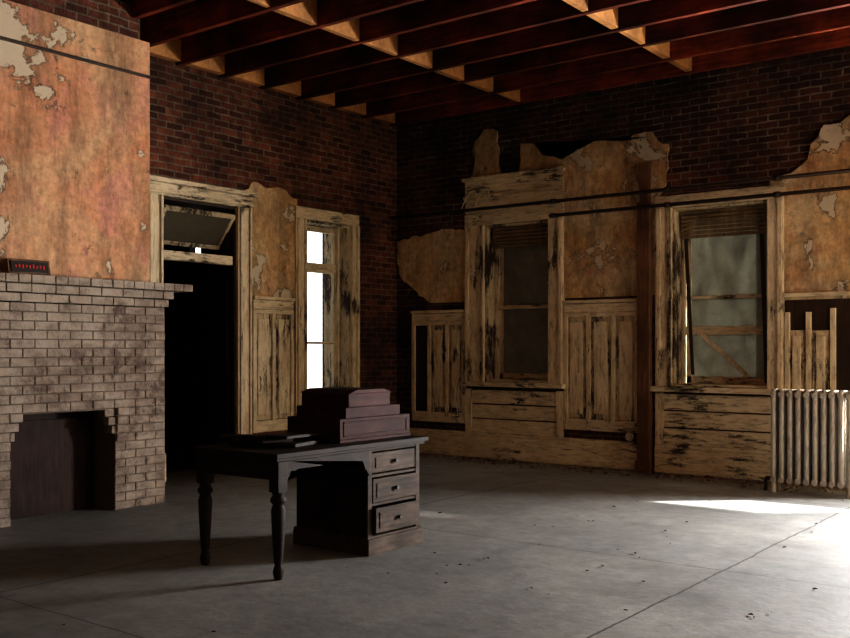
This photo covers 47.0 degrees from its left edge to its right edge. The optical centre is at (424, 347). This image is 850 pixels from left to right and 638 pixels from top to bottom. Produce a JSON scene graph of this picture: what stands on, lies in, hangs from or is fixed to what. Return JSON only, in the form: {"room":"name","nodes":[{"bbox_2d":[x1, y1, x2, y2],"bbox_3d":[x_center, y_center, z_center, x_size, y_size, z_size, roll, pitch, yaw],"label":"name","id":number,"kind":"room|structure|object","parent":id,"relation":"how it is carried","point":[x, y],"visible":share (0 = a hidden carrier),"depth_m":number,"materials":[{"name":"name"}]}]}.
{"room":"abandoned office","nodes":[
{"label":"abandoned office","id":0,"kind":"room"},
{"bbox_2d":[71,0,140,21],"bbox_3d":[-3.608,-3.160,8.433,0.898,0.318,2.090,0,0,37],"label":"wall","id":1,"kind":"structure","parent":0,"point":[124,8],"depth_m":8.78,"materials":[{"name":"red brick"}]},
{"bbox_2d":[164,244,205,472],"bbox_3d":[-4.104,-0.300,11.582,2.699,3.600,3.000,0,0,37],"label":"doorway","id":2,"kind":"structure","parent":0,"point":[185,316],"depth_m":12.55,"materials":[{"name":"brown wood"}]},
{"bbox_2d":[150,56,396,433],"bbox_3d":[-4.212,-0.960,8.774,0.528,4.720,12.000,0,0,37],"label":"wall","id":3,"kind":"structure","parent":0,"point":[208,128],"depth_m":11.71,"materials":[{"name":"red brick"}]},
{"bbox_2d":[150,175,257,481],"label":"door","id":4,"kind":"structure","parent":3,"relation":"in","point":[225,232],"depth_m":11.08,"materials":[{"name":"beige paint"}]},
{"bbox_2d":[252,296,295,432],"bbox_3d":[-1.784,0.190,11.513,0.075,1.580,0.666,0,0,37],"label":"trim","id":5,"kind":"structure","parent":3,"relation":"attached to","point":[272,321],"depth_m":11.49,"materials":[{"name":"beige paint"}]},
{"bbox_2d":[294,206,359,415],"bbox_3d":[-1.371,-0.440,12.380,0.560,2.560,1.220,0,0,37],"label":"window","id":6,"kind":"structure","parent":3,"relation":"in","point":[340,268],"depth_m":12.64,"materials":[{"name":"beige paint"}]},
{"bbox_2d":[0,453,849,637],"bbox_3d":[-0.245,1.475,5.754,10.500,0.150,13.000,0,0,37],"label":"floor","id":7,"kind":"structure","parent":0,"point":[135,572],"depth_m":6.23,"materials":[{"name":"concrete"}]},
{"bbox_2d":[0,272,192,527],"bbox_3d":[-3.356,0.412,8.381,1.362,1.976,2.328,0,0,37],"label":"fireplace","id":8,"kind":"object","parent":7,"relation":"on","point":[82,367],"visible":1,"depth_m":8.27,"materials":[{"name":"brick"}]},
{"bbox_2d":[5,258,50,275],"bbox_3d":[-3.159,-0.641,7.783,0.059,0.128,0.360,0,0,37],"label":"digital clock","id":9,"kind":"object","parent":8,"relation":"on","point":[20,266],"visible":0.96,"depth_m":7.76,"materials":[{"name":"black plastic"}]},
{"bbox_2d":[0,0,150,281],"bbox_3d":[-3.553,-1.792,8.413,1.010,2.415,2.125,0,0,37],"label":"chimney breast","id":10,"kind":"object","parent":8,"relation":"on","point":[75,77],"visible":0.86,"depth_m":8.35,"materials":[{"name":"orange paint"}]},
{"bbox_2d":[193,435,427,579],"bbox_3d":[-0.734,1.018,6.654,0.770,0.765,1.500,0,0,37],"label":"desk","id":11,"kind":"object","parent":7,"relation":"on","point":[360,497],"visible":0.98,"depth_m":6.64,"materials":[{"name":"brown wood"}]},
{"bbox_2d":[219,431,320,447],"bbox_3d":[-1.015,0.597,6.424,0.571,0.070,0.473,0,0,17],"label":"books","id":12,"kind":"object","parent":11,"relation":"on","point":[286,439],"visible":1,"depth_m":6.29,"materials":[{"name":"black paper"}]},
{"bbox_2d":[288,387,410,443],"bbox_3d":[-0.532,0.459,6.928,0.500,0.350,0.760,0,0,37],"label":"desk organizer","id":13,"kind":"object","parent":11,"relation":"on","point":[341,414],"visible":0.97,"depth_m":6.71,"materials":[{"name":"brown wood"}]},
{"bbox_2d":[62,452,846,631],"bbox_3d":[0.393,1.390,7.753,7.918,0.035,7.798,0,0,37],"label":"debris","id":14,"kind":"object","parent":7,"relation":"on","point":[660,475],"visible":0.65,"depth_m":10.81,"materials":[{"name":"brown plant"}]},
{"bbox_2d":[635,162,653,471],"bbox_3d":[2.491,-0.350,11.098,0.180,3.500,0.120,0,0,37],"label":"wooden post","id":15,"kind":"object","parent":7,"relation":"on","point":[644,461],"visible":0.98,"depth_m":11.07,"materials":[{"name":"brown wood"}]},
{"bbox_2d":[764,388,849,498],"bbox_3d":[3.679,0.898,9.378,0.850,1.004,0.217,0,0,37],"label":"radiator","id":16,"kind":"object","parent":7,"relation":"on","point":[810,428],"visible":1,"depth_m":9.30,"materials":[{"name":"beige metal"}]},
{"bbox_2d":[133,0,849,126],"bbox_3d":[-0.136,-3.167,5.897,9.498,0.306,11.460,0,0,37],"label":"ceiling","id":17,"kind":"structure","parent":0,"point":[392,62],"depth_m":9.95,"materials":[{"name":"brown wood"}]},
{"bbox_2d":[397,46,849,460],"bbox_3d":[3.532,-0.960,10.716,10.500,4.720,0.528,0,0,37],"label":"wall","id":18,"kind":"structure","parent":0,"point":[762,119],"depth_m":11.29,"materials":[{"name":"red brick"}]},
{"bbox_2d":[411,309,465,423],"bbox_3d":[0.172,0.240,12.930,0.876,1.480,0.075,0,0,37],"label":"trim","id":19,"kind":"structure","parent":18,"relation":"attached to","point":[438,336],"depth_m":12.92,"materials":[{"name":"beige paint"}]},
{"bbox_2d":[461,190,475,208],"bbox_3d":[0.573,-1.892,12.473,0.205,0.231,0.117,0,0,-14],"label":"wire hook","id":20,"kind":"object","parent":18,"relation":"attached to","point":[473,190],"visible":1,"depth_m":12.46,"materials":[{"name":"black metal"}]},
{"bbox_2d":[474,189,488,207],"bbox_3d":[0.732,-1.892,12.352,0.205,0.231,0.117,0,0,-14],"label":"wire hook","id":21,"kind":"object","parent":18,"relation":"attached to","point":[484,189],"visible":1,"depth_m":12.34,"materials":[{"name":"black metal"}]},
{"bbox_2d":[460,166,564,388],"bbox_3d":[1.215,-0.850,12.385,1.510,2.680,0.560,0,0,37],"label":"window","id":22,"kind":"structure","parent":18,"relation":"in","point":[514,271],"depth_m":12.43,"materials":[{"name":"beige paint"}]},
{"bbox_2d":[465,388,564,438],"bbox_3d":[1.107,0.810,12.234,1.440,0.580,0.050,0,0,37],"label":"trim","id":23,"kind":"structure","parent":18,"relation":"attached to","point":[502,411],"depth_m":12.20,"materials":[{"name":"beige paint"}]},
{"bbox_2d":[563,298,636,432],"bbox_3d":[2.066,0.205,11.489,0.976,1.550,0.075,0,0,37],"label":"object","id":24,"kind":"structure","parent":18,"relation":"attached to","point":[600,335],"depth_m":11.47,"materials":[{"name":"beige paint"}]},
{"bbox_2d":[391,169,849,232],"bbox_3d":[3.335,-1.672,10.440,9.420,0.235,0.195,0,0,37],"label":"pipe","id":25,"kind":"object","parent":18,"relation":"attached to","point":[776,177],"depth_m":10.87,"materials":[{"name":"black metal"}]},
{"bbox_2d":[410,428,836,486],"bbox_3d":[3.384,1.240,10.479,9.350,0.320,0.085,0,0,37],"label":"baseboard","id":26,"kind":"structure","parent":18,"relation":"attached to","point":[749,464],"depth_m":11.49,"materials":[{"name":"beige paint"}]},
{"bbox_2d":[625,432,633,440],"bbox_3d":[2.349,1.020,11.226,0.100,0.100,0.050,0,0,37],"label":"outlet cover","id":27,"kind":"object","parent":18,"relation":"attached to","point":[629,436],"visible":1,"depth_m":11.21,"materials":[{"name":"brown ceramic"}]},
{"bbox_2d":[655,392,770,450],"bbox_3d":[3.187,0.800,10.650,1.430,0.600,0.050,0,0,37],"label":"wall paneling","id":28,"kind":"structure","parent":18,"relation":"attached to","point":[740,421],"depth_m":10.66,"materials":[{"name":"beige paint"}]},
{"bbox_2d":[650,184,784,394],"bbox_3d":[3.299,-0.610,10.798,1.490,2.200,0.560,0,0,37],"label":"window","id":29,"kind":"structure","parent":18,"relation":"in","point":[720,302],"depth_m":10.88,"materials":[{"name":"beige paint"}]},
{"bbox_2d":[784,291,849,390],"bbox_3d":[4.330,0.205,9.765,1.446,1.550,0.075,0,0,37],"label":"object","id":30,"kind":"structure","parent":18,"relation":"attached to","point":[816,331],"depth_m":10.00,"materials":[{"name":"beige paint"}]},
{"label":"outside","id":31,"kind":"structure","parent":0,"visible":0},
{"bbox_2d":[307,372,321,388],"bbox_3d":[2.639,1.750,17.384,80.000,0.100,70.000,0,0,37],"label":"ground","id":32,"kind":"structure","parent":31,"point":[314,379],"depth_m":51.11,"materials":[{"name":"white"}]}
]}

